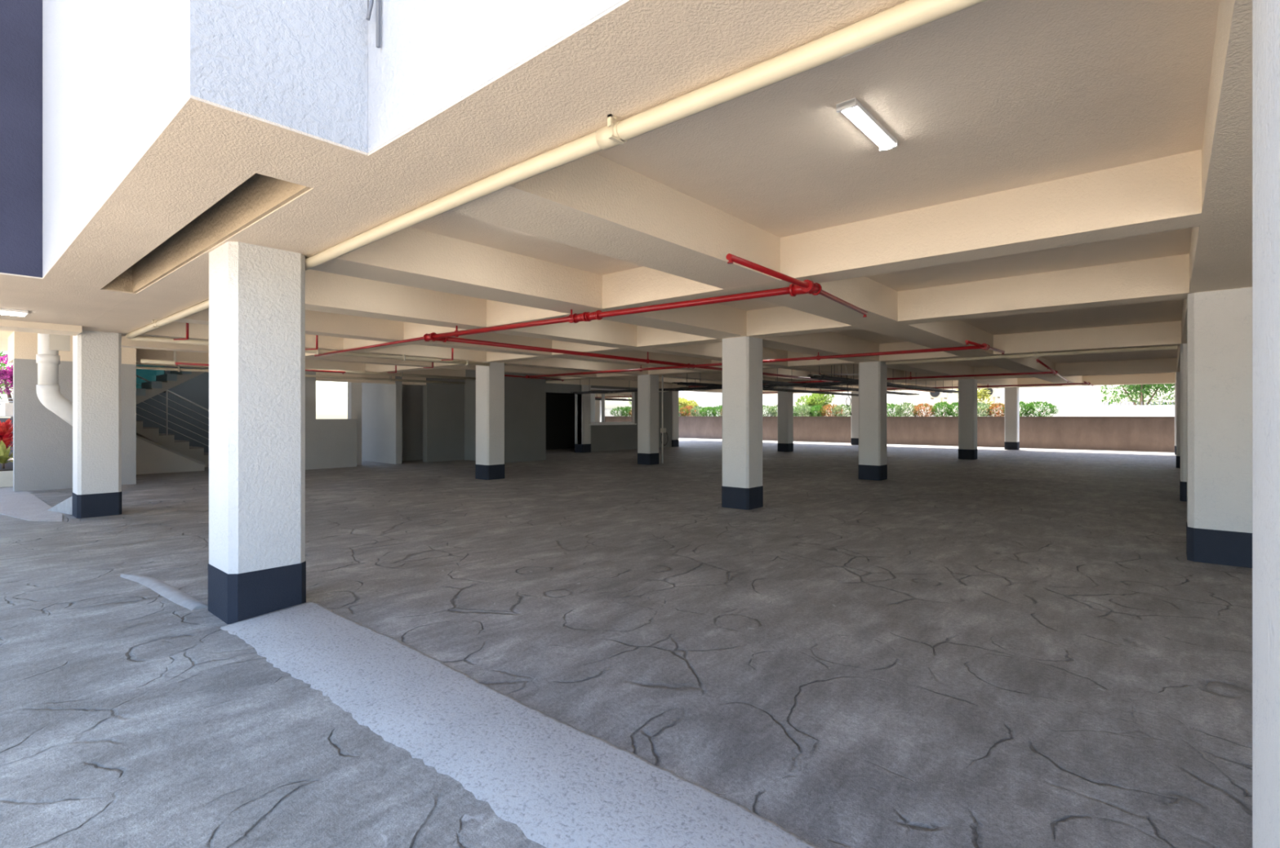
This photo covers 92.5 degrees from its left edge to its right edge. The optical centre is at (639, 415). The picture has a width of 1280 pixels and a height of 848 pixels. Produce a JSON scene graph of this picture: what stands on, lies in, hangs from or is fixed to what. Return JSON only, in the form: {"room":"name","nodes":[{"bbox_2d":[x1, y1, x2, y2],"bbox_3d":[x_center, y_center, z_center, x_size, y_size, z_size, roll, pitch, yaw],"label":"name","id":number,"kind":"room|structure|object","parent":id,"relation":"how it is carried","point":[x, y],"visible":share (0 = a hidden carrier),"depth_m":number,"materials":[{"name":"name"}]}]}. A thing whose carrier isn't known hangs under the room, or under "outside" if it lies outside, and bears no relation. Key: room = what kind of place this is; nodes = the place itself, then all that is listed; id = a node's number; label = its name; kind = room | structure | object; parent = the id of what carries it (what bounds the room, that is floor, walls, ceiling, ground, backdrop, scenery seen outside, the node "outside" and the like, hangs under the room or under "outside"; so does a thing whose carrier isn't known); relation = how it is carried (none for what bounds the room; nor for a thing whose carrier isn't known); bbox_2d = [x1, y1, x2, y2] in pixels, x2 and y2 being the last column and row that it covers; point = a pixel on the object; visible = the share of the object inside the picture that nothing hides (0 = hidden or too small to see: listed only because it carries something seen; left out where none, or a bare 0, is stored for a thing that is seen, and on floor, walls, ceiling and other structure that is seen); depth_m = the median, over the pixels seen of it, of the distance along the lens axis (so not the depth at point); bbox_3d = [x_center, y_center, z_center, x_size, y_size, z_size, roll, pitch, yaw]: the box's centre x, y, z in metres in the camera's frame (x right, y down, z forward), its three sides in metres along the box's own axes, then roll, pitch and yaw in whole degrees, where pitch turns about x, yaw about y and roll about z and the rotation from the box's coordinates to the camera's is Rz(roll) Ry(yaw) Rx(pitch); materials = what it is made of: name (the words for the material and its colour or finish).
{"room":"parking garage","nodes":[
{"label":"parking garage","id":0,"kind":"room"},
{"bbox_2d":[0,0,42,277],"bbox_3d":[-7.583,-3.585,6.014,3.660,4.630,3.579,0,0,41],"label":"wall","id":1,"kind":"structure","parent":0,"point":[20,20],"depth_m":5.54,"materials":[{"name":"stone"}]},
{"bbox_2d":[8,331,136,364],"bbox_3d":[-12.264,-1.400,13.261,1.500,0.540,1.880,0,0,41],"label":"ceiling beam","id":2,"kind":"structure","parent":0,"point":[21,345],"depth_m":12.29,"materials":[{"name":"beige paint"}]},
{"bbox_2d":[136,364,465,384],"bbox_3d":[-8.831,-1.167,17.384,0.088,0.206,8.850,0,0,41],"label":"drain pipe","id":3,"kind":"object","parent":2,"relation":"attached to","point":[178,369],"visible":0.63,"depth_m":17.54,"materials":[{"name":"beige paint"}]},
{"bbox_2d":[13,358,136,491],"bbox_3d":[-11.791,0.185,12.852,0.250,2.630,1.880,0,0,41],"label":"wall","id":4,"kind":"structure","parent":0,"point":[42,441],"depth_m":12.42,"materials":[{"name":"grey paint"}]},
{"bbox_2d":[101,265,133,292],"bbox_3d":[-3.607,-1.450,4.731,4.525,0.360,0.270,0,0,41],"label":"wall","id":5,"kind":"structure","parent":0,"point":[124,282],"depth_m":6.24,"materials":[{"name":"paint"}]},
{"bbox_2d":[136,366,208,453],"bbox_3d":[-14.230,-0.085,18.517,0.150,3.170,3.400,0,0,41],"label":"stair railing","id":6,"kind":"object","parent":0,"point":[196,389],"depth_m":18.74,"materials":[{"name":"metal"}]},
{"bbox_2d":[136,364,165,392],"bbox_3d":[-14.788,-1.125,17.810,0.110,0.850,1.600,0,0,41],"label":"window","id":7,"kind":"structure","parent":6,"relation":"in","point":[148,375],"depth_m":18.13,"materials":[{"name":"teal glass"}]},
{"bbox_2d":[136,362,208,368],"bbox_3d":[-11.288,-1.445,15.345,0.250,0.450,2.550,0,0,41],"label":"pipe","id":8,"kind":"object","parent":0,"point":[137,363],"depth_m":14.99,"materials":[{"name":"beige paint"}]},
{"bbox_2d":[0,94,368,325],"bbox_3d":[-5.726,-1.264,4.409,8.570,0.012,3.581,0,0,41],"label":"soffit","id":9,"kind":"structure","parent":0,"point":[207,148],"depth_m":3.41,"materials":[{"name":"beige paint"}]},
{"bbox_2d":[0,307,28,316],"bbox_3d":[-7.471,-1.233,7.306,0.240,0.050,0.240,0,0,41],"label":"light","id":10,"kind":"object","parent":9,"relation":"attached to","point":[2,311],"visible":1,"depth_m":7.25,"materials":[{"name":"white paint"}]},
{"bbox_2d":[0,311,26,316],"bbox_3d":[-7.471,-1.216,7.306,0.200,0.017,0.200,0,0,41],"label":"diffuser","id":11,"kind":"object","parent":10,"relation":"attached to","point":[22,313],"depth_m":7.26,"materials":[{"name":"white"}]},
{"bbox_2d":[42,0,367,277],"bbox_3d":[-3.400,-3.585,4.294,4.900,4.630,0.709,0,0,41],"label":"wall","id":12,"kind":"structure","parent":0,"point":[115,73],"depth_m":2.91,"materials":[{"name":"white paint"}]},
{"bbox_2d":[133,173,311,293],"bbox_3d":[-3.508,-1.462,4.841,4.480,0.395,0.024,0,0,41],"label":"wall","id":13,"kind":"structure","parent":0,"point":[260,195],"depth_m":4.42,"materials":[{"name":"concrete"}]},
{"bbox_2d":[305,371,356,470],"bbox_3d":[-9.369,0.115,17.182,0.250,2.770,2.740,0,0,41],"label":"wall","id":14,"kind":"structure","parent":0,"point":[335,438],"depth_m":17.48,"materials":[{"name":"grey paint"}]},
{"bbox_2d":[347,382,361,465],"bbox_3d":[-8.707,0.105,18.712,0.250,2.790,0.320,0,0,41],"label":"wall","id":15,"kind":"structure","parent":0,"point":[354,389],"depth_m":18.65,"materials":[{"name":"white paint"}]},
{"bbox_2d":[315,372,426,385],"bbox_3d":[-8.121,-1.145,18.648,0.200,0.290,3.410,0,0,41],"label":"ceiling beam","id":16,"kind":"structure","parent":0,"point":[333,380],"depth_m":18.37,"materials":[{"name":"beige paint"}]},
{"bbox_2d":[361,376,401,464],"bbox_3d":[-8.656,0.105,20.109,3.000,2.790,0.200,0,0,41],"label":"wall","id":17,"kind":"structure","parent":0,"point":[381,403],"depth_m":19.65,"materials":[{"name":"grey paint"}]},
{"bbox_2d":[401,384,422,461],"bbox_3d":[-7.628,-0.085,20.839,0.200,3.170,2.250,0,0,41],"label":"wall","id":18,"kind":"structure","parent":0,"point":[411,395],"depth_m":20.63,"materials":[{"name":"grey paint"}]},
{"bbox_2d":[422,377,464,462],"bbox_3d":[-6.537,0.105,20.458,0.250,2.790,1.400,0,0,41],"label":"wall","id":19,"kind":"structure","parent":0,"point":[443,404],"depth_m":20.28,"materials":[{"name":"grey paint"}]},
{"bbox_2d":[367,0,622,152],"bbox_3d":[5.215,-3.585,17.422,30.900,4.630,30.420,0,0,41],"label":"wall","id":20,"kind":"structure","parent":0,"point":[432,54],"depth_m":2.52,"materials":[{"name":"white paint"}]},
{"bbox_2d":[365,0,380,48],"bbox_3d":[-1.246,-2.860,2.867,0.077,2.280,0.023,0,0,20],"label":"conduit","id":21,"kind":"object","parent":20,"relation":"attached to","point":[377,2],"visible":1,"depth_m":2.85,"materials":[{"name":"grey"}]},
{"bbox_2d":[81,0,907,334],"bbox_3d":[-0.653,-1.264,2.761,20.600,0.012,0.558,0,0,41],"label":"ceiling beam","id":22,"kind":"structure","parent":20,"relation":"attached to","point":[633,57],"depth_m":2.49,"materials":[{"name":"beige paint"}]},
{"bbox_2d":[125,0,986,338],"bbox_3d":[-0.232,-1.211,2.751,19.950,0.094,0.159,0,0,41],"label":"drain pipe","id":23,"kind":"object","parent":22,"relation":"attached to","point":[909,15],"visible":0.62,"depth_m":2.37,"materials":[{"name":"beige paint"}]},
{"bbox_2d":[464,369,546,462],"bbox_3d":[-5.008,-0.085,21.232,3.250,3.170,1.770,0,0,41],"label":"wall","id":24,"kind":"structure","parent":0,"point":[525,399],"depth_m":20.33,"materials":[{"name":"grey paint"}]},
{"bbox_2d":[546,392,574,449],"bbox_3d":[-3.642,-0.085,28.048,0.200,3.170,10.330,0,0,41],"label":"doorway","id":25,"kind":"structure","parent":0,"point":[560,407],"depth_m":27.92,"materials":[{"name":"grey"}]},
{"bbox_2d":[546,382,671,452],"bbox_3d":[-1.758,0.105,26.023,0.300,2.790,9.730,0,0,41],"label":"wall","id":26,"kind":"structure","parent":0,"point":[603,437],"depth_m":26.82,"materials":[{"name":"grey paint"}]},
{"bbox_2d":[588,387,636,425],"bbox_3d":[-1.228,-0.385,26.483,0.300,1.550,2.940,0,0,41],"label":"window","id":27,"kind":"structure","parent":26,"relation":"in","point":[616,408],"depth_m":26.50,"materials":[{"name":"grey"}]},
{"bbox_2d":[0,0,1219,377],"bbox_3d":[4.679,-1.810,16.841,30.950,0.280,32.000,0,0,41],"label":"ceiling","id":28,"kind":"structure","parent":0,"point":[988,96],"depth_m":3.66,"materials":[{"name":"beige paint"}]},
{"bbox_2d":[0,319,81,335],"bbox_3d":[-9.194,-1.435,7.407,0.600,0.530,3.580,0,0,41],"label":"ceiling beam","id":29,"kind":"structure","parent":28,"relation":"attached to","point":[5,325],"depth_m":8.33,"materials":[{"name":"beige paint"}]},
{"bbox_2d":[175,362,345,373],"bbox_3d":[-9.036,-1.391,14.899,0.097,0.558,3.680,0,0,41],"label":"sprinkler pipework","id":30,"kind":"object","parent":28,"relation":"hanging from","point":[176,363],"visible":0.42,"depth_m":15.53,"materials":[{"name":"red paint"}]},
{"bbox_2d":[140,351,475,380],"bbox_3d":[-8.020,-1.405,16.716,0.112,0.526,8.800,0,0,41],"label":"drain pipe","id":31,"kind":"object","parent":28,"relation":"attached to","point":[142,361],"visible":0.52,"depth_m":17.03,"materials":[{"name":"beige paint"}]},
{"bbox_2d":[136,348,722,392],"bbox_3d":[-2.899,-1.478,24.811,0.560,0.414,29.835,0,0,41],"label":"ceiling beam","id":32,"kind":"structure","parent":28,"relation":"attached to","point":[141,353],"depth_m":17.98,"materials":[{"name":"beige paint"}]},
{"bbox_2d":[121,336,819,391],"bbox_3d":[0.067,-1.478,22.247,0.400,0.414,29.835,0,0,41],"label":"ceiling beam","id":33,"kind":"structure","parent":28,"relation":"attached to","point":[126,343],"depth_m":15.12,"materials":[{"name":"beige paint"}]},
{"bbox_2d":[121,320,858,391],"bbox_3d":[1.716,-1.478,20.821,0.520,0.414,29.835,0,0,41],"label":"ceiling beam","id":34,"kind":"structure","parent":28,"relation":"attached to","point":[176,330],"depth_m":13.55,"materials":[{"name":"beige paint"}]},
{"bbox_2d":[130,335,489,366],"bbox_3d":[-5.644,-1.209,11.820,0.100,0.122,6.500,0,0,41],"label":"drain pipe","id":35,"kind":"object","parent":34,"relation":"attached to","point":[143,338],"visible":0.79,"depth_m":11.87,"materials":[{"name":"beige paint"}]},
{"bbox_2d":[160,299,907,390],"bbox_3d":[3.509,-1.478,19.271,0.400,0.414,29.835,0,0,41],"label":"ceiling beam","id":36,"kind":"structure","parent":28,"relation":"attached to","point":[317,322],"depth_m":11.32,"materials":[{"name":"beige paint"}]},
{"bbox_2d":[305,269,958,389],"bbox_3d":[5.279,-1.478,17.741,0.420,0.414,29.835,0,0,41],"label":"ceiling beam","id":37,"kind":"structure","parent":28,"relation":"attached to","point":[327,292],"depth_m":8.44,"materials":[{"name":"beige paint"}]},
{"bbox_2d":[305,226,1017,387],"bbox_3d":[6.979,-1.478,16.271,0.555,0.414,29.835,0,0,41],"label":"ceiling beam","id":38,"kind":"structure","parent":28,"relation":"attached to","point":[409,256],"depth_m":6.52,"materials":[{"name":"beige paint"}]},
{"bbox_2d":[314,253,1093,393],"bbox_3d":[4.553,-1.386,19.028,14.059,0.567,27.354,0,0,41],"label":"pipe","id":39,"kind":"object","parent":28,"relation":"hanging from","point":[797,286],"visible":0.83,"depth_m":9.30,"materials":[{"name":"metal"}]},
{"bbox_2d":[569,379,858,394],"bbox_3d":[1.965,-1.262,20.774,12.341,0.817,0.520,0,0,41],"label":"cable tray","id":40,"kind":"object","parent":28,"relation":"hanging from","point":[850,383],"visible":0.69,"depth_m":20.20,"materials":[{"name":"grey metal"}]},
{"bbox_2d":[305,149,1201,359],"bbox_3d":[-3.501,-1.480,10.132,18.850,0.420,0.350,0,0,41],"label":"ceiling beam","id":41,"kind":"structure","parent":28,"relation":"attached to","point":[1161,194],"depth_m":4.74,"materials":[{"name":"beige paint"}]},
{"bbox_2d":[671,373,858,395],"bbox_3d":[6.514,-1.309,24.659,0.520,0.722,16.690,0,0,41],"label":"cable tray","id":42,"kind":"object","parent":28,"relation":"hanging from","point":[687,384],"visible":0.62,"depth_m":23.06,"materials":[{"name":"grey metal"}]},
{"bbox_2d":[448,152,1082,386],"bbox_3d":[8.713,-1.478,14.771,0.620,0.414,29.835,0,0,41],"label":"ceiling beam","id":43,"kind":"structure","parent":28,"relation":"attached to","point":[593,202],"depth_m":4.67,"materials":[{"name":"beige paint"}]},
{"bbox_2d":[885,345,1177,364],"bbox_3d":[7.505,-1.212,12.349,5.000,0.116,0.068,0,0,41],"label":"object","id":44,"kind":"object","parent":43,"relation":"attached to","point":[1172,347],"visible":1,"depth_m":12.01,"materials":[{"name":"beige paint"}]},
{"bbox_2d":[365,253,1189,372],"bbox_3d":[-1.346,-1.480,12.625,18.850,0.420,0.400,0,0,41],"label":"ceiling beam","id":45,"kind":"structure","parent":28,"relation":"attached to","point":[1162,278],"depth_m":7.56,"materials":[{"name":"beige paint"}]},
{"bbox_2d":[762,368,919,395],"bbox_3d":[7.898,-1.327,23.431,0.520,0.686,16.768,0,0,41],"label":"cable tray","id":46,"kind":"object","parent":28,"relation":"hanging from","point":[765,382],"visible":0.55,"depth_m":22.12,"materials":[{"name":"grey metal"}]},
{"bbox_2d":[546,320,1181,381],"bbox_3d":[2.494,-1.480,17.065,18.850,0.420,0.400,0,0,41],"label":"ceiling beam","id":47,"kind":"structure","parent":28,"relation":"attached to","point":[1166,333],"depth_m":12.07,"materials":[{"name":"beige paint"}]},
{"bbox_2d":[835,97,897,151],"bbox_3d":[1.306,-1.648,3.498,0.108,0.044,0.660,0,0,41],"label":"light","id":48,"kind":"object","parent":28,"relation":"attached to","point":[853,109],"visible":1,"depth_m":3.43,"materials":[{"name":"white paint"}]},
{"bbox_2d":[841,106,894,149],"bbox_3d":[1.306,-1.636,3.498,0.080,0.020,0.630,0,0,41],"label":"diffuser","id":49,"kind":"object","parent":48,"relation":"attached to","point":[860,116],"depth_m":3.46,"materials":[{"name":"white"}]},
{"bbox_2d":[807,364,958,393],"bbox_3d":[9.079,-1.324,21.203,0.370,0.692,14.474,0,0,41],"label":"cable tray","id":50,"kind":"object","parent":28,"relation":"hanging from","point":[820,376],"visible":0.72,"depth_m":20.16,"materials":[{"name":"grey metal"}]},
{"bbox_2d":[672,357,1177,388],"bbox_3d":[8.419,-1.480,23.919,18.850,0.420,0.400,0,0,41],"label":"ceiling beam","id":51,"kind":"structure","parent":28,"relation":"attached to","point":[1159,365],"depth_m":18.93,"materials":[{"name":"beige paint"}]},
{"bbox_2d":[762,373,1175,394],"bbox_3d":[13.635,-1.480,29.951,18.850,0.420,0.450,0,0,41],"label":"ceiling beam","id":52,"kind":"structure","parent":28,"relation":"attached to","point":[1153,378],"depth_m":24.93,"materials":[{"name":"beige paint"}]},
{"bbox_2d":[1175,0,1252,382],"bbox_3d":[11.342,-1.478,12.498,0.510,0.414,29.835,0,0,41],"label":"ceiling beam","id":53,"kind":"structure","parent":28,"relation":"attached to","point":[1220,251],"depth_m":3.22,"materials":[{"name":"beige paint"}]},
{"bbox_2d":[0,437,1252,847],"bbox_3d":[-10.426,1.650,14.698,85.000,0.300,58.600,0,0,41],"label":"floor","id":54,"kind":"structure","parent":0,"point":[1023,647],"depth_m":3.93,"materials":[{"name":"concrete"}]},
{"bbox_2d":[0,354,13,417],"bbox_3d":[-19.234,-0.196,18.855,1.181,3.415,1.613,0,0,22],"label":"tree","id":55,"kind":"object","parent":54,"relation":"on","point":[4,374],"visible":0.24,"depth_m":18.57,"materials":[{"name":"pink plant"}]},
{"bbox_2d":[0,458,13,487],"bbox_3d":[-15.557,1.335,14.574,5.400,0.330,1.300,0,0,41],"label":"planter box","id":56,"kind":"object","parent":54,"relation":"on","point":[6,477],"depth_m":12.95,"materials":[{"name":"beige paint"}]},
{"bbox_2d":[0,457,13,471],"bbox_3d":[-15.557,1.155,14.574,5.200,0.030,1.100,0,0,41],"label":"planter bed","id":57,"kind":"object","parent":56,"relation":"on","point":[8,466],"visible":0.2,"depth_m":13.83,"materials":[{"name":"soil"}]},
{"bbox_2d":[0,417,13,448],"bbox_3d":[-14.336,0.577,13.754,1.065,1.127,1.130,0,0,41],"label":"plant","id":58,"kind":"object","parent":57,"relation":"in","point":[6,429],"visible":0.65,"depth_m":13.71,"materials":[{"name":"red plant"}]},
{"bbox_2d":[0,440,13,468],"bbox_3d":[-13.841,0.837,13.129,1.010,0.606,1.065,0,0,-22],"label":"plant","id":59,"kind":"object","parent":57,"relation":"in","point":[4,452],"visible":0.88,"depth_m":13.21,"materials":[{"name":"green plant"}]},
{"bbox_2d":[0,488,62,521],"bbox_3d":[-11.191,1.499,10.890,7.327,0.022,1.452,0,0,28],"label":"ramp patch","id":60,"kind":"object","parent":54,"relation":"on","point":[24,505],"visible":0.95,"depth_m":9.99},
{"bbox_2d":[35,333,72,426],"bbox_3d":[-8.829,-0.084,9.589,0.300,3.172,0.879,0,0,41],"label":"downpipe","id":61,"kind":"object","parent":54,"relation":"on","point":[47,357],"visible":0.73,"depth_m":9.30,"materials":[{"name":"white plastic"}]},
{"bbox_2d":[46,496,71,514],"bbox_3d":[-8.951,1.350,9.475,0.886,0.300,0.176,0,0,13],"label":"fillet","id":62,"kind":"object","parent":54,"relation":"on","point":[64,507],"visible":0.4,"depth_m":9.43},
{"bbox_2d":[71,329,121,518],"bbox_3d":[-8.240,0.121,9.306,0.530,2.758,0.510,0,0,41],"label":"concrete pillar","id":63,"kind":"structure","parent":54,"relation":"on","point":[96,355],"depth_m":9.12,"materials":[{"name":"white paint"}]},
{"bbox_2d":[0,367,208,474],"bbox_3d":[-13.843,-0.085,16.609,2.730,3.170,4.820,0,0,41],"label":"staircase","id":64,"kind":"structure","parent":54,"relation":"on","point":[157,452],"depth_m":16.34,"materials":[{"name":"paint"}]},
{"bbox_2d":[120,573,208,610],"bbox_3d":[-4.101,1.492,5.290,1.738,0.036,0.199,0,0,36],"label":"ridge","id":65,"kind":"object","parent":54,"relation":"on","point":[170,593],"visible":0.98,"depth_m":5.17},
{"bbox_2d":[208,241,306,624],"bbox_3d":[-2.975,0.121,4.766,0.575,2.758,0.530,0,0,41],"label":"concrete pillar","id":66,"kind":"structure","parent":54,"relation":"on","point":[257,564],"depth_m":4.56,"materials":[{"name":"white paint"}]},
{"bbox_2d":[475,361,504,479],"bbox_3d":[-3.590,0.115,14.684,0.530,2.770,0.510,0,0,41],"label":"concrete pillar","id":67,"kind":"structure","parent":54,"relation":"on","point":[490,380],"depth_m":14.48,"materials":[{"name":"white paint"}]},
{"bbox_2d":[220,601,818,847],"bbox_3d":[-0.117,1.482,2.288,6.970,0.075,0.669,0,0,41],"label":"strip","id":68,"kind":"object","parent":54,"relation":"on","point":[563,785],"visible":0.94,"depth_m":2.69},
{"bbox_2d":[574,385,591,453],"bbox_3d":[-2.368,0.115,25.379,0.510,2.770,0.510,0,0,41],"label":"concrete pillar","id":69,"kind":"structure","parent":54,"relation":"on","point":[584,437],"depth_m":25.19,"materials":[{"name":"white paint"}]},
{"bbox_2d":[637,374,658,465],"bbox_3d":[0.257,0.115,19.118,0.510,2.770,0.510,0,0,41],"label":"concrete pillar","id":70,"kind":"structure","parent":54,"relation":"on","point":[647,384],"depth_m":18.92,"materials":[{"name":"white paint"}]},
{"bbox_2d":[671,391,679,447],"bbox_3d":[1.557,0.115,29.918,0.510,2.770,0.510,0,0,41],"label":"concrete pillar","id":71,"kind":"structure","parent":54,"relation":"on","point":[675,442],"depth_m":29.72,"materials":[{"name":"white paint"}]},
{"bbox_2d":[721,336,763,510],"bbox_3d":[1.690,0.115,10.119,0.520,2.770,0.510,0,0,41],"label":"concrete pillar","id":72,"kind":"structure","parent":54,"relation":"on","point":[742,487],"depth_m":9.92,"materials":[{"name":"white paint"}]},
{"bbox_2d":[777,386,793,452],"bbox_3d":[6.156,0.115,25.942,0.510,2.770,0.510,0,0,41],"label":"concrete pillar","id":73,"kind":"structure","parent":54,"relation":"on","point":[785,399],"depth_m":25.76,"materials":[{"name":"white paint"}]},
{"bbox_2d":[850,391,858,444],"bbox_3d":[11.323,0.115,31.918,0.510,2.770,0.510,0,0,41],"label":"concrete pillar","id":74,"kind":"structure","parent":54,"relation":"on","point":[855,399],"depth_m":31.75,"materials":[{"name":"white paint"}]},
{"bbox_2d":[858,361,887,480],"bbox_3d":[5.529,0.115,14.560,0.520,2.770,0.510,0,0,41],"label":"concrete pillar","id":75,"kind":"structure","parent":54,"relation":"on","point":[873,465],"depth_m":14.37,"materials":[{"name":"white paint"}]},
{"bbox_2d":[958,378,977,459],"bbox_3d":[11.432,0.115,21.380,0.510,2.770,0.510,0,0,41],"label":"concrete pillar","id":76,"kind":"structure","parent":54,"relation":"on","point":[967,388],"depth_m":21.19,"materials":[{"name":"white paint"}]},
{"bbox_2d":[1004,386,1019,449],"bbox_3d":[16.599,0.115,27.356,0.510,2.770,0.510,0,0,41],"label":"concrete pillar","id":77,"kind":"structure","parent":54,"relation":"on","point":[1011,442],"depth_m":27.16,"materials":[{"name":"white paint"}]},
{"bbox_2d":[1176,371,1180,468],"bbox_3d":[15.771,0.115,17.629,0.530,2.770,0.510,0,0,41],"label":"concrete pillar","id":78,"kind":"structure","parent":54,"relation":"on","point":[1178,373],"depth_m":17.58,"materials":[{"name":"white paint"}]},
{"bbox_2d":[1179,343,1186,502],"bbox_3d":[9.871,0.115,10.805,0.530,2.770,0.510,0,0,41],"label":"concrete pillar","id":79,"kind":"structure","parent":54,"relation":"on","point":[1183,481],"depth_m":10.76,"materials":[{"name":"white paint"}]},
{"bbox_2d":[1186,287,1252,568],"bbox_3d":[6.032,0.115,6.365,0.530,2.770,0.510,0,0,41],"label":"concrete pillar","id":80,"kind":"structure","parent":54,"relation":"on","point":[1219,523],"depth_m":6.18,"materials":[{"name":"white paint"}]},
{"bbox_2d":[1252,0,1279,847],"bbox_3d":[1.423,0.121,1.004,0.570,2.758,0.570,0,0,41],"label":"concrete pillar","id":81,"kind":"structure","parent":54,"relation":"on","point":[1265,13],"depth_m":1.18,"materials":[{"name":"white paint"}]},
{"bbox_2d":[678,417,1174,452],"bbox_3d":[2.373,0.932,42.498,68.000,1.735,0.200,0,0,41],"label":"wall","id":82,"kind":"structure","parent":0,"point":[1104,433],"depth_m":29.58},
{"bbox_2d":[678,416,1174,417],"bbox_3d":[2.373,0.048,42.498,68.000,0.035,0.260,0,0,41],"label":"trim","id":83,"kind":"structure","parent":82,"relation":"on","point":[678,416],"depth_m":29.77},
{"bbox_3d":[8.274,1.950,32.504,210.000,0.299,200.000,0,0,41],"label":"ground","id":84,"kind":"structure","parent":0,"visible":0},
{"bbox_2d":[678,397,698,416],"bbox_3d":[3.318,0.173,45.878,2.270,3.276,1.993,0,0,41],"label":"tree","id":85,"kind":"object","parent":84,"relation":"on","point":[685,402],"visible":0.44,"depth_m":45.43,"materials":[{"name":"yellow plant"}]},
{"bbox_2d":[795,393,835,416],"bbox_3d":[11.061,-0.057,39.238,2.705,3.738,2.512,0,0,41],"label":"tree","id":86,"kind":"object","parent":84,"relation":"on","point":[812,400],"visible":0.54,"depth_m":38.61,"materials":[{"name":"green plant"}]},
{"bbox_2d":[678,385,1100,408],"bbox_3d":[3.373,-0.575,51.911,57.200,4.750,3.250,0,0,41],"label":"building","id":87,"kind":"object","parent":84,"relation":"on","point":[1063,394],"visible":0.02,"depth_m":36.68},
{"bbox_2d":[928,389,947,400],"bbox_3d":[17.996,-0.610,36.945,0.960,2.220,0.555,0,0,41],"label":"air conditioner","id":88,"kind":"object","parent":87,"relation":"attached to","point":[941,395],"visible":0.64,"depth_m":36.73,"materials":[{"name":"beige metal"}]},
{"bbox_2d":[981,387,1001,403],"bbox_3d":[20.114,-0.610,35.114,0.960,2.220,0.555,0,0,41],"label":"air conditioner","id":89,"kind":"object","parent":87,"relation":"attached to","point":[995,393],"visible":0.34,"depth_m":34.83,"materials":[{"name":"beige metal"}]},
{"bbox_2d":[679,404,1174,417],"bbox_3d":[13.572,0.640,38.632,90.000,2.320,0.200,0,0,41],"label":"wall","id":90,"kind":"structure","parent":84,"relation":"on","point":[1129,410],"depth_m":30.34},
{"bbox_2d":[954,388,994,412],"bbox_3d":[18.187,-0.073,33.361,2.028,3.769,1.604,0,0,41],"label":"tree","id":91,"kind":"object","parent":84,"relation":"on","point":[980,394],"visible":0.34,"depth_m":32.93,"materials":[{"name":"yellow plant"}]},
{"bbox_2d":[1100,383,1174,405],"bbox_3d":[29.339,-1.193,35.718,5.708,6.002,4.586,0,0,41],"label":"tree","id":92,"kind":"object","parent":84,"relation":"on","point":[1144,390],"visible":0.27,"depth_m":35.52,"materials":[{"name":"green plant"}]},
{"bbox_3d":[1.336,1.000,45.120,63.000,1.600,2.390,0,0,41],"label":"planter bed","id":93,"kind":"object","parent":84,"relation":"on","visible":0},
{"bbox_2d":[793,404,815,416],"bbox_3d":[9.899,-0.277,37.072,1.226,0.966,1.698,0,0,-7],"label":"shrub","id":94,"kind":"object","parent":93,"relation":"on","point":[802,407],"visible":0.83,"depth_m":36.76,"materials":[{"name":"green plant"}]},
{"bbox_2d":[817,403,844,416],"bbox_3d":[11.230,-0.264,35.960,1.336,0.995,1.694,0,0,-31],"label":"shrub","id":95,"kind":"object","parent":93,"relation":"on","point":[828,406],"visible":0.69,"depth_m":35.75,"materials":[{"name":"orange plant"}]},
{"bbox_2d":[831,403,851,416],"bbox_3d":[11.741,-0.267,35.257,1.678,0.947,1.212,0,0,4],"label":"shrub","id":96,"kind":"object","parent":93,"relation":"on","point":[842,405],"visible":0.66,"depth_m":35.09,"materials":[{"name":"green plant"}]},
{"bbox_2d":[895,401,918,416],"bbox_3d":[14.365,-0.298,33.013,1.490,1.009,1.076,0,0,-31],"label":"shrub","id":97,"kind":"object","parent":93,"relation":"on","point":[906,405],"visible":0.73,"depth_m":32.82,"materials":[{"name":"green plant"}]},
{"bbox_2d":[911,402,935,416],"bbox_3d":[15.032,-0.254,32.461,1.164,0.973,1.477,0,0,-14],"label":"shrub","id":98,"kind":"object","parent":93,"relation":"on","point":[922,405],"visible":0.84,"depth_m":32.27,"materials":[{"name":"orange plant"}]},
{"bbox_2d":[931,400,952,416],"bbox_3d":[15.779,-0.290,32.015,1.152,1.064,1.544,0,0,35],"label":"shrub","id":99,"kind":"object","parent":93,"relation":"on","point":[940,405],"visible":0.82,"depth_m":31.76,"materials":[{"name":"green plant"}]},
{"bbox_2d":[977,401,992,416],"bbox_3d":[16.984,-0.266,30.743,1.094,0.945,1.514,0,0,-29],"label":"shrub","id":100,"kind":"object","parent":93,"relation":"on","point":[980,404],"visible":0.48,"depth_m":30.38,"materials":[{"name":"green plant"}]},
{"bbox_2d":[985,402,1004,416],"bbox_3d":[17.724,-0.239,30.304,1.183,0.940,1.501,0,0,18],"label":"shrub","id":101,"kind":"object","parent":93,"relation":"on","point":[997,413],"visible":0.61,"depth_m":30.11,"materials":[{"name":"orange plant"}]},
{"bbox_2d":[1021,400,1058,416],"bbox_3d":[18.961,-0.259,29.122,1.294,0.997,1.735,0,0,-25],"label":"shrub","id":102,"kind":"object","parent":93,"relation":"on","point":[1045,403],"visible":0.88,"depth_m":28.96,"materials":[{"name":"green plant"}]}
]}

